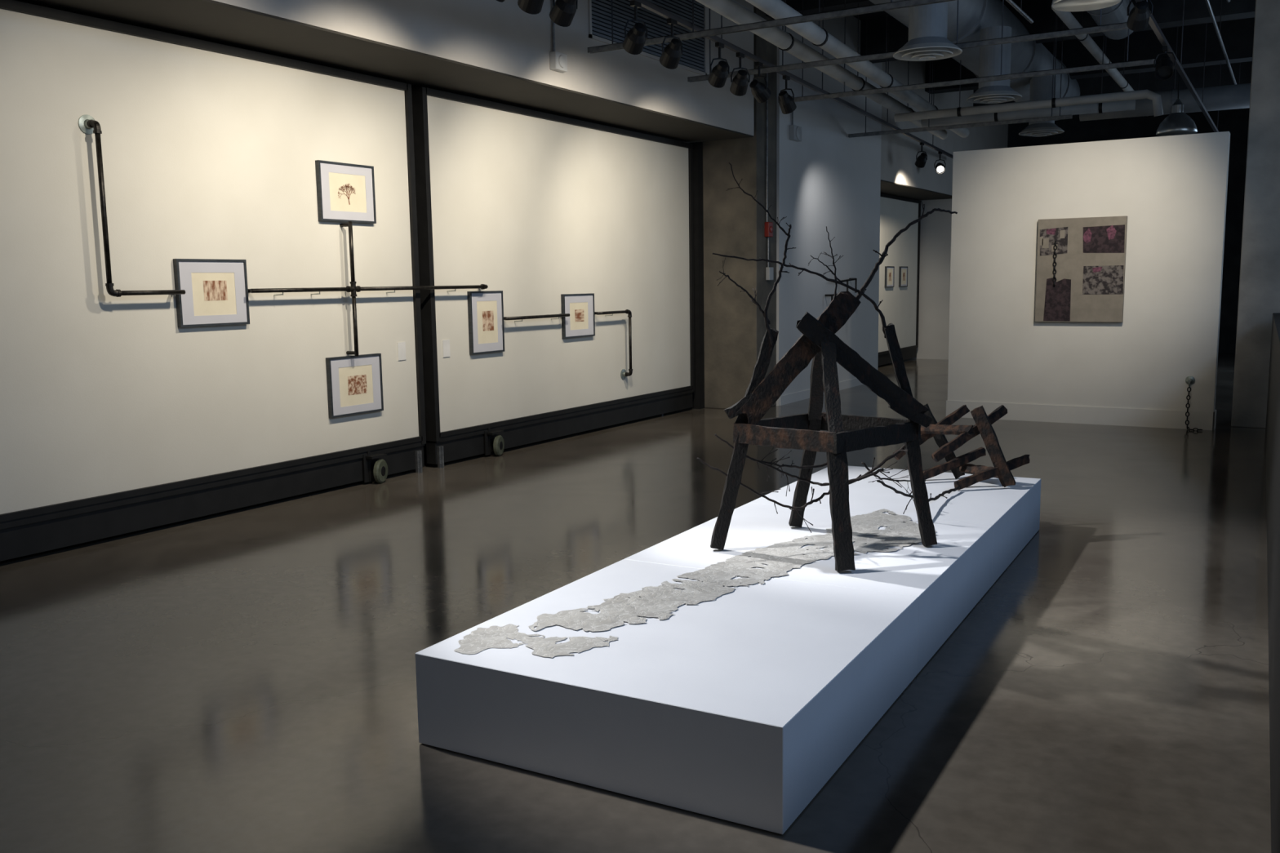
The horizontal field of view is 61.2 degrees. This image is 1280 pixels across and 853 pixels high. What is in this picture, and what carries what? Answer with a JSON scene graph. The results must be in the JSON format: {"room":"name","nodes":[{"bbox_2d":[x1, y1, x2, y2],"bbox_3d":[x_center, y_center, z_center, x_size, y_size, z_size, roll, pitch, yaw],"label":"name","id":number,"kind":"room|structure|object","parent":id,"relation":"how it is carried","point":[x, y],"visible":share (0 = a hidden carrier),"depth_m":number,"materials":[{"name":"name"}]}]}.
{"room":"museum","nodes":[
{"label":"museum","id":0,"kind":"room"},
{"bbox_2d":[423,444,426,455],"bbox_3d":[-3.941,-0.943,7.055,0.100,3.320,16.120,4,9,31],"label":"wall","id":1,"kind":"structure","parent":0,"point":[424,446],"depth_m":10.26,"materials":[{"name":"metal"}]},
{"bbox_2d":[213,0,1008,405],"bbox_3d":[0.219,-2.725,12.453,1.480,5.300,30.000,4,9,31],"label":"wall","id":2,"kind":"structure","parent":0,"point":[494,35],"depth_m":14.08,"materials":[{"name":"paint"}]},
{"bbox_2d":[15,0,753,142],"bbox_3d":[-3.371,-2.511,6.399,1.375,0.015,15.975,4,9,31],"label":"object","id":3,"kind":"structure","parent":2,"relation":"attached to","point":[210,20],"depth_m":8.06,"materials":[{"name":"paint"}]},
{"bbox_2d":[549,0,567,72],"bbox_3d":[-0.702,-3.514,9.304,0.088,0.875,0.170,4,9,31],"label":"box","id":4,"kind":"object","parent":2,"relation":"attached to","point":[558,60],"visible":0.96,"depth_m":9.30,"materials":[{"name":"white plastic"}]},
{"bbox_2d":[587,0,706,75],"bbox_3d":[0.123,-4.052,10.689,0.020,0.800,2.270,4,9,31],"label":"air vent","id":5,"kind":"object","parent":2,"relation":"in","point":[693,59],"visible":0.78,"depth_m":10.75,"materials":[{"name":"black metal"}]},
{"bbox_2d":[689,142,704,408],"bbox_3d":[0.712,-1.866,13.523,0.120,3.300,0.135,4,9,31],"label":"trim","id":6,"kind":"structure","parent":2,"relation":"attached to","point":[698,396],"depth_m":13.47,"materials":[{"name":"metal"}]},
{"bbox_2d":[702,5,777,408],"bbox_3d":[0.988,-2.897,13.653,1.345,5.300,0.610,4,9,31],"label":"pillar","id":7,"kind":"structure","parent":2,"relation":"attached to","point":[735,329],"depth_m":13.34,"materials":[{"name":"concrete"}]},
{"bbox_2d":[764,72,773,236],"bbox_3d":[1.582,-3.366,13.207,0.078,2.070,0.130,4,9,31],"label":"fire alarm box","id":8,"kind":"object","parent":2,"relation":"attached to","point":[768,225],"visible":0.95,"depth_m":13.23,"materials":[{"name":"red plastic"}]},
{"bbox_2d":[765,236,773,279],"bbox_3d":[1.610,-2.083,13.420,0.050,0.530,0.130,4,9,31],"label":"switch box","id":9,"kind":"object","parent":2,"relation":"attached to","point":[769,270],"visible":1,"depth_m":13.39,"materials":[{"name":"white plastic"}]},
{"bbox_2d":[789,96,801,141],"bbox_3d":[1.986,-3.913,13.743,0.088,0.540,0.260,4,9,31],"label":"box","id":10,"kind":"object","parent":2,"relation":"attached to","point":[795,131],"visible":0.94,"depth_m":13.69,"materials":[{"name":"white plastic"}]},
{"bbox_2d":[765,0,875,19],"bbox_3d":[5.330,-4.987,10.875,11.400,0.550,0.350,4,9,31],"label":"trim","id":11,"kind":"structure","parent":2,"relation":"attached to","point":[810,6],"depth_m":12.68,"materials":[{"name":"black metal"}]},
{"bbox_2d":[779,377,863,405],"bbox_3d":[2.787,-0.559,15.515,0.012,0.120,3.820,4,9,31],"label":"baseboard","id":12,"kind":"structure","parent":2,"relation":"attached to","point":[805,394],"depth_m":14.55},
{"bbox_2d":[825,278,857,301],"bbox_3d":[2.870,-1.880,15.412,0.114,0.464,0.978,4,9,31],"label":"pipe","id":13,"kind":"object","parent":2,"relation":"attached to","point":[849,279],"visible":0.58,"depth_m":15.47,"materials":[{"name":"black metal"}]},
{"bbox_2d":[880,179,951,199],"bbox_3d":[4.351,-4.140,19.095,1.375,0.015,4.730,4,9,31],"label":"trim","id":14,"kind":"structure","parent":2,"relation":"attached to","point":[886,187],"depth_m":19.17,"materials":[{"name":"paint"}]},
{"bbox_2d":[860,0,1255,62],"bbox_3d":[6.982,-5.374,13.588,11.400,0.550,0.350,4,9,31],"label":"trim","id":15,"kind":"structure","parent":2,"relation":"attached to","point":[1166,13],"depth_m":14.31,"materials":[{"name":"black metal"}]},
{"bbox_2d":[924,17,1254,93],"bbox_3d":[8.635,-5.761,16.301,11.400,0.550,0.350,4,9,31],"label":"trim","id":16,"kind":"structure","parent":2,"relation":"attached to","point":[1237,36],"depth_m":16.62,"materials":[{"name":"black metal"}]},
{"bbox_2d":[973,61,1252,106],"bbox_3d":[10.287,-6.148,19.014,11.400,0.550,0.350,4,9,31],"label":"ceiling beam","id":17,"kind":"structure","parent":2,"relation":"attached to","point":[1148,80],"depth_m":19.30,"materials":[{"name":"black metal"}]},
{"bbox_2d":[0,352,1271,852],"bbox_3d":[4.548,0.181,10.231,11.700,0.001,30.000,4,9,31],"label":"floor","id":18,"kind":"structure","parent":0,"point":[241,680],"depth_m":4.52,"materials":[{"name":"concrete"}]},
{"bbox_2d":[0,0,426,561],"bbox_3d":[-3.139,-0.936,7.158,0.247,3.255,4.820,4,9,31],"label":"wall panel","id":19,"kind":"object","parent":18,"relation":"on","point":[117,418],"visible":1,"depth_m":7.23,"materials":[{"name":"white wall paint"},{"name":"dark metal paint"}]},
{"bbox_2d":[78,114,185,297],"bbox_3d":[-3.213,-1.386,6.871,0.123,1.111,0.583,4,9,31],"label":"pipe","id":20,"kind":"object","parent":19,"relation":"attached to","point":[87,124],"visible":1,"depth_m":6.65,"materials":[{"name":"metal"}]},
{"bbox_2d":[173,258,249,327],"bbox_3d":[-2.944,-0.923,7.454,0.037,0.455,0.560,4,9,31],"label":"framed print","id":21,"kind":"object","parent":19,"relation":"attached to","point":[216,294],"visible":0.95,"depth_m":7.43,"materials":[{"name":"paper"}]},
{"bbox_2d":[315,160,376,223],"bbox_3d":[-2.291,-1.825,8.445,0.037,0.450,0.575,4,9,31],"label":"framed print","id":22,"kind":"object","parent":19,"relation":"attached to","point":[345,192],"visible":1,"depth_m":8.42,"materials":[{"name":"paper"}]},
{"bbox_2d":[325,353,383,417],"bbox_3d":[-2.272,-0.332,8.638,0.037,0.470,0.560,4,9,31],"label":"framed print","id":23,"kind":"object","parent":19,"relation":"attached to","point":[354,383],"visible":1,"depth_m":8.61,"materials":[{"name":"paper"}]},
{"bbox_2d":[248,221,488,355],"bbox_3d":[-2.093,-1.116,8.768,0.124,1.045,2.634,4,9,31],"label":"pipe","id":24,"kind":"object","parent":19,"relation":"attached to","point":[353,288],"visible":1,"depth_m":8.44,"materials":[{"name":"black metal"}]},
{"bbox_2d":[397,342,406,360],"bbox_3d":[-2.002,-0.633,9.085,0.007,0.150,0.090,4,9,31],"label":"label card","id":25,"kind":"object","parent":19,"relation":"attached to","point":[401,345],"visible":1,"depth_m":9.08,"materials":[{"name":"white paper"}]},
{"bbox_2d":[411,86,694,467],"bbox_3d":[-0.594,-1.532,11.337,0.247,3.255,4.780,4,9,31],"label":"wall panel","id":26,"kind":"object","parent":18,"relation":"on","point":[535,207],"visible":1,"depth_m":10.76,"materials":[{"name":"white wall paint"},{"name":"dark metal paint"}]},
{"bbox_2d":[442,339,450,357],"bbox_3d":[-1.712,-0.691,9.561,0.007,0.150,0.090,4,9,31],"label":"label card","id":27,"kind":"object","parent":26,"relation":"attached to","point":[446,343],"visible":1,"depth_m":9.55,"materials":[{"name":"white paper"}]},
{"bbox_2d":[466,290,504,354],"bbox_3d":[-1.419,-0.965,9.992,0.037,0.570,0.470,4,9,31],"label":"framed print","id":28,"kind":"object","parent":26,"relation":"attached to","point":[485,308],"visible":1,"depth_m":9.97,"materials":[{"name":"paper"}]},
{"bbox_2d":[503,313,569,321],"bbox_3d":[-1.024,-1.060,10.564,0.115,0.054,1.030,4,9,31],"label":"pipe","id":29,"kind":"object","parent":26,"relation":"attached to","point":[522,317],"visible":1,"depth_m":10.49,"materials":[{"name":"black metal"}]},
{"bbox_2d":[560,293,595,338],"bbox_3d":[-0.642,-1.156,11.267,0.037,0.450,0.560,4,9,31],"label":"framed print","id":30,"kind":"object","parent":26,"relation":"attached to","point":[580,322],"visible":0.93,"depth_m":11.24,"materials":[{"name":"paper"}]},
{"bbox_2d":[594,309,632,379],"bbox_3d":[-0.293,-0.877,11.795,0.123,0.781,0.708,4,9,31],"label":"pipe","id":31,"kind":"object","parent":26,"relation":"attached to","point":[624,374],"visible":1,"depth_m":12.00,"materials":[{"name":"black metal"}]},
{"bbox_2d":[415,466,1040,835],"bbox_3d":[0.879,0.722,5.318,1.371,0.328,4.332,3,9,29],"label":"plinth","id":32,"kind":"object","parent":18,"relation":"on","point":[739,706],"visible":0.82,"depth_m":3.73,"materials":[{"name":"white paint"}]},
{"bbox_2d":[454,508,936,657],"bbox_3d":[0.498,0.636,4.740,0.582,0.002,3.000,6,11,44],"label":"sculpture","id":33,"kind":"object","parent":32,"relation":"on","point":[659,602],"visible":0.94,"depth_m":4.48,"materials":[{"name":"grey paper"}]},
{"bbox_2d":[697,162,957,571],"bbox_3d":[0.860,-0.311,5.020,1.018,1.795,0.790,4,9,31],"label":"sculpture","id":34,"kind":"object","parent":32,"relation":"on","point":[818,341],"visible":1,"depth_m":5.00,"materials":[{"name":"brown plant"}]},
{"bbox_2d":[876,471,959,514],"bbox_3d":[1.593,0.326,5.882,0.146,0.272,1.253,4,9,34],"label":"bare branch","id":35,"kind":"object","parent":32,"relation":"on","point":[956,488],"visible":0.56,"depth_m":5.70,"materials":[{"name":"brown plant"}]},
{"bbox_2d":[893,403,1030,490],"bbox_3d":[1.980,0.106,6.670,0.490,0.501,0.672,-7,10,-38],"label":"wooden sculpture","id":36,"kind":"object","parent":32,"relation":"on","point":[958,466],"visible":0.91,"depth_m":6.57,"materials":[{"name":"brown wood"}]},
{"bbox_2d":[877,192,920,365],"bbox_3d":[4.243,-2.615,19.378,0.150,3.060,4.630,4,9,31],"label":"wall panel","id":37,"kind":"object","parent":18,"relation":"on","point":[900,305],"visible":0.45,"depth_m":20.36,"materials":[{"name":"white paint"},{"name":"dark metal paint"}]},
{"bbox_2d":[884,266,894,287],"bbox_3d":[4.561,-2.737,19.768,0.037,0.380,0.430,4,9,31],"label":"framed print","id":38,"kind":"object","parent":37,"relation":"attached to","point":[889,270],"visible":1,"depth_m":19.74,"materials":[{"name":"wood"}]},
{"bbox_2d":[898,266,907,286],"bbox_3d":[4.984,-2.836,20.463,0.037,0.380,0.430,4,9,31],"label":"framed print","id":39,"kind":"object","parent":37,"relation":"attached to","point":[903,270],"visible":1,"depth_m":20.42,"materials":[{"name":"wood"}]},
{"bbox_2d":[946,131,1230,430],"bbox_3d":[4.764,-1.536,11.733,2.755,3.000,0.235,4,9,31],"label":"wall","id":40,"kind":"structure","parent":18,"relation":"on","point":[1171,190],"depth_m":11.56,"materials":[{"name":"white paint"}]},
{"bbox_2d":[1035,215,1127,322],"bbox_3d":[4.707,-1.673,11.574,0.885,1.105,0.088,4,9,31],"label":"canvas painting","id":41,"kind":"object","parent":40,"relation":"attached to","point":[1081,262],"visible":1,"depth_m":11.56,"materials":[{"name":"fabric"}]},
{"bbox_2d":[1185,375,1202,431],"bbox_3d":[5.695,-0.233,11.148,0.110,0.566,0.217,-3,8,-14],"label":"chain","id":42,"kind":"object","parent":40,"relation":"attached to","point":[1190,380],"visible":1,"depth_m":11.17,"materials":[{"name":"metal"}]},
{"bbox_2d":[1231,0,1279,428],"bbox_3d":[6.660,-2.642,11.107,0.740,5.300,0.650,4,9,31],"label":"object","id":43,"kind":"structure","parent":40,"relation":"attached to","point":[1259,295],"depth_m":11.02,"materials":[{"name":"concrete"}]},
{"bbox_2d":[853,10,1254,43],"bbox_3d":[4.470,-5.072,9.529,11.700,0.001,30.000,4,9,31],"label":"ceiling","id":44,"kind":"structure","parent":0,"point":[878,14],"depth_m":15.46,"materials":[{"name":"paint"}]},
{"bbox_2d":[587,0,955,53],"bbox_3d":[1.333,-4.027,8.404,4.200,1.680,0.044,4,9,31],"label":"channel","id":45,"kind":"object","parent":44,"relation":"hanging from","point":[904,3],"visible":1,"depth_m":8.66,"materials":[{"name":"metal"}]},
{"bbox_2d":[629,0,953,158],"bbox_3d":[1.440,-4.415,10.996,0.041,1.600,19.258,3,9,27],"label":"track","id":46,"kind":"object","parent":44,"relation":"hanging from","point":[645,3],"visible":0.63,"depth_m":11.18,"materials":[{"name":"metal"}]},
{"bbox_2d":[517,0,543,13],"bbox_3d":[-0.684,-2.841,6.927,0.227,0.381,0.199,4,9,31],"label":"track spotlight","id":47,"kind":"object","parent":46,"relation":"hanging from","point":[531,6],"visible":1,"depth_m":6.93,"materials":[{"name":"black metal"}]},
{"bbox_2d":[549,0,577,26],"bbox_3d":[-0.503,-2.891,7.281,0.232,0.381,0.194,4,9,31],"label":"track spotlight","id":48,"kind":"object","parent":46,"relation":"hanging from","point":[562,12],"visible":1,"depth_m":7.24,"materials":[{"name":"black metal"}]},
{"bbox_2d":[622,0,647,54],"bbox_3d":[-0.033,-3.022,8.202,0.186,0.378,0.237,-5,9,-30],"label":"track spotlight","id":49,"kind":"object","parent":46,"relation":"hanging from","point":[634,41],"visible":1,"depth_m":8.17,"materials":[{"name":"black metal"}]},
{"bbox_2d":[659,17,682,69],"bbox_3d":[0.261,-3.103,8.791,0.223,0.382,0.199,4,9,31],"label":"track spotlight","id":50,"kind":"object","parent":46,"relation":"hanging from","point":[671,55],"visible":1,"depth_m":8.74,"materials":[{"name":"black metal"}]},
{"bbox_2d":[707,41,729,88],"bbox_3d":[0.710,-3.229,9.678,0.223,0.381,0.209,4,9,31],"label":"track spotlight","id":51,"kind":"object","parent":46,"relation":"hanging from","point":[718,75],"visible":1,"depth_m":9.63,"materials":[{"name":"black metal"}]},
{"bbox_2d":[729,52,750,96],"bbox_3d":[0.933,-3.291,10.123,0.209,0.383,0.214,4,9,31],"label":"track spotlight","id":52,"kind":"object","parent":46,"relation":"hanging from","point":[739,86],"visible":1,"depth_m":10.08,"materials":[{"name":"black metal"}]},
{"bbox_2d":[749,61,771,102],"bbox_3d":[1.164,-3.356,10.553,0.186,0.375,0.237,4,9,31],"label":"track spotlight","id":53,"kind":"object","parent":46,"relation":"hanging from","point":[762,93],"visible":1,"depth_m":10.51,"materials":[{"name":"black metal"}]},
{"bbox_2d":[777,75,796,114],"bbox_3d":[1.527,-3.452,11.268,0.187,0.384,0.228,4,9,31],"label":"track spotlight","id":54,"kind":"object","parent":46,"relation":"hanging from","point":[787,104],"visible":1,"depth_m":11.22,"materials":[{"name":"black metal"}]},
{"bbox_2d":[915,142,927,168],"bbox_3d":[4.421,-4.261,17.001,0.206,0.383,0.213,4,9,31],"label":"track spotlight","id":55,"kind":"object","parent":46,"relation":"hanging from","point":[921,161],"visible":1,"depth_m":16.96,"materials":[{"name":"black metal"}]},
{"bbox_2d":[933,151,946,174],"bbox_3d":[5.062,-4.437,18.218,0.194,0.376,0.236,4,9,31],"label":"track spotlight","id":56,"kind":"object","parent":46,"relation":"hanging from","point":[940,167],"visible":1,"depth_m":18.19,"materials":[{"name":"black metal"}]},
{"bbox_2d":[695,0,948,139],"bbox_3d":[2.003,-4.521,11.464,0.168,1.532,12.644,3,8,26],"label":"ceiling pipe","id":57,"kind":"object","parent":44,"relation":"hanging from","point":[731,10],"visible":0.75,"depth_m":10.61,"materials":[{"name":"black metal"}]},
{"bbox_2d":[745,0,969,137],"bbox_3d":[2.294,-4.502,11.290,0.168,1.532,12.646,3,8,26],"label":"ceiling pipe","id":58,"kind":"object","parent":44,"relation":"hanging from","point":[817,35],"visible":0.72,"depth_m":10.56,"materials":[{"name":"black metal"}]},
{"bbox_2d":[687,0,1128,82],"bbox_3d":[2.288,-4.261,9.971,4.200,1.660,0.044,4,9,31],"label":"channel","id":59,"kind":"object","parent":44,"relation":"hanging from","point":[1117,26],"visible":0.69,"depth_m":9.71,"materials":[{"name":"metal"}]},
{"bbox_2d":[848,12,1072,137],"bbox_3d":[4.245,-4.879,14.530,3.000,1.700,0.044,4,9,31],"label":"channel","id":60,"kind":"object","parent":44,"relation":"hanging from","point":[1062,117],"visible":0.82,"depth_m":14.53,"materials":[{"name":"metal"}]},
{"bbox_2d":[869,0,1079,120],"bbox_3d":[3.111,-4.773,11.579,0.890,1.095,16.005,3,9,29],"label":"air duct","id":61,"kind":"object","parent":44,"relation":"hanging from","point":[974,15],"visible":0.56,"depth_m":13.19,"materials":[{"name":"metal"}]},
{"bbox_2d":[893,1,962,61],"bbox_3d":[2.588,-3.716,9.713,0.608,0.800,0.608,4,9,31],"label":"diffuser","id":62,"kind":"object","parent":61,"relation":"attached to","point":[928,40],"visible":1,"depth_m":9.59,"materials":[{"name":"white metal"}]},
{"bbox_2d":[965,26,1022,103],"bbox_3d":[4.008,-4.072,12.218,0.608,0.800,0.608,4,9,31],"label":"diffuser","id":63,"kind":"object","parent":61,"relation":"attached to","point":[989,64],"visible":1,"depth_m":12.08,"materials":[{"name":"white metal"}]},
{"bbox_2d":[1018,75,1064,136],"bbox_3d":[5.656,-4.496,15.211,0.608,0.800,0.608,4,9,31],"label":"diffuser","id":64,"kind":"object","parent":61,"relation":"attached to","point":[1041,86],"visible":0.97,"depth_m":15.06,"materials":[{"name":"grey metal"}]},
{"bbox_2d":[794,0,1155,102],"bbox_3d":[3.294,-4.448,11.337,3.900,1.680,0.044,4,9,31],"label":"channel","id":65,"kind":"object","parent":44,"relation":"hanging from","point":[1148,61],"visible":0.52,"depth_m":11.26,"materials":[{"name":"metal"}]},
{"bbox_2d":[1005,0,1033,23],"bbox_3d":[2.452,-4.301,8.391,0.036,1.168,5.800,4,9,31],"label":"conduit","id":66,"kind":"object","parent":44,"relation":"hanging from","point":[1011,2],"visible":1,"depth_m":10.48,"materials":[{"name":"metal"}]},
{"bbox_2d":[920,34,1135,127],"bbox_3d":[5.101,-4.898,14.300,2.702,1.626,0.157,3,9,29],"label":"ceiling pipe","id":67,"kind":"object","parent":44,"relation":"hanging from","point":[1122,105],"visible":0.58,"depth_m":14.26,"materials":[{"name":"black metal"}]},
{"bbox_2d":[893,14,1163,121],"bbox_3d":[4.591,-4.564,12.924,3.084,1.909,0.118,3,9,28],"label":"ceiling pipe","id":68,"kind":"object","parent":44,"relation":"hanging from","point":[1156,98],"visible":0.99,"depth_m":12.89,"materials":[{"name":"black metal"}]},
{"bbox_2d":[1051,0,1121,11],"bbox_3d":[3.304,-3.982,7.918,0.490,1.700,0.490,4,9,31],"label":"pendant lamp","id":69,"kind":"object","parent":44,"relation":"hanging from","point":[1060,5],"visible":1,"depth_m":8.06,"materials":[{"name":"metal"}]},
{"bbox_2d":[1051,6,1139,91],"bbox_3d":[6.839,-5.478,15.577,0.134,0.866,9.201,4,9,30],"label":"ceiling pipe","id":70,"kind":"object","parent":44,"relation":"hanging from","point":[1067,17],"visible":0.51,"depth_m":13.81,"materials":[{"name":"black metal"}]},
{"bbox_2d":[1086,0,1134,39],"bbox_3d":[3.454,-4.611,9.152,0.466,0.783,10.202,4,9,30],"label":"air duct","id":71,"kind":"object","parent":44,"relation":"hanging from","point":[1117,13],"visible":0.68,"depth_m":12.55,"materials":[{"name":"metal"}]},
{"bbox_2d":[1079,26,1250,120],"bbox_3d":[7.340,-5.052,14.803,2.402,1.520,0.339,3,9,29],"label":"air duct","id":72,"kind":"object","parent":44,"relation":"hanging from","point":[1237,95],"visible":0.43,"depth_m":14.67,"materials":[{"name":"metal"}]},
{"bbox_2d":[1155,26,1197,136],"bbox_3d":[6.999,-4.760,14.014,0.490,1.880,0.490,4,9,31],"label":"pendant lamp","id":73,"kind":"object","parent":44,"relation":"hanging from","point":[1178,122],"visible":0.98,"depth_m":14.00,"materials":[{"name":"metal"}]},
{"bbox_2d":[1134,0,1221,132],"bbox_3d":[4.627,-4.270,9.548,0.040,1.600,18.000,4,9,31],"label":"track","id":74,"kind":"object","parent":44,"relation":"hanging from","point":[1153,23],"visible":0.66,"depth_m":11.35,"materials":[{"name":"metal"}]},
{"bbox_2d":[1126,0,1153,31],"bbox_3d":[3.916,-3.239,8.482,0.190,0.253,0.237,4,9,31],"label":"track spotlight","id":75,"kind":"object","parent":74,"relation":"hanging from","point":[1139,16],"visible":1,"depth_m":8.44,"materials":[{"name":"black metal"}]},
{"bbox_2d":[1153,45,1176,79],"bbox_3d":[4.896,-3.386,10.091,0.188,0.303,0.230,4,9,31],"label":"track spotlight","id":76,"kind":"object","parent":74,"relation":"hanging from","point":[1164,70],"visible":1,"depth_m":10.06,"materials":[{"name":"black metal"}]},
{"bbox_2d":[1204,0,1240,84],"bbox_3d":[5.594,-4.751,10.660,0.036,0.968,15.000,4,9,31],"label":"conduit","id":77,"kind":"object","parent":44,"relation":"hanging from","point":[1207,2],"visible":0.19,"depth_m":12.68,"materials":[{"name":"metal"}]},
{"bbox_2d":[1007,107,1249,352],"bbox_3d":[11.807,-4.141,21.765,11.600,5.300,0.100,4,9,31],"label":"wall","id":78,"kind":"structure","parent":0,"point":[1236,122],"depth_m":21.85,"materials":[{"name":"black paint"}]},
{"bbox_2d":[1265,312,1279,852],"bbox_3d":[3.530,0.200,5.663,0.400,1.200,12.011,4,9,30],"label":"trim","id":79,"kind":"structure","parent":0,"point":[1272,428],"depth_m":4.62,"materials":[{"name":"metal"}]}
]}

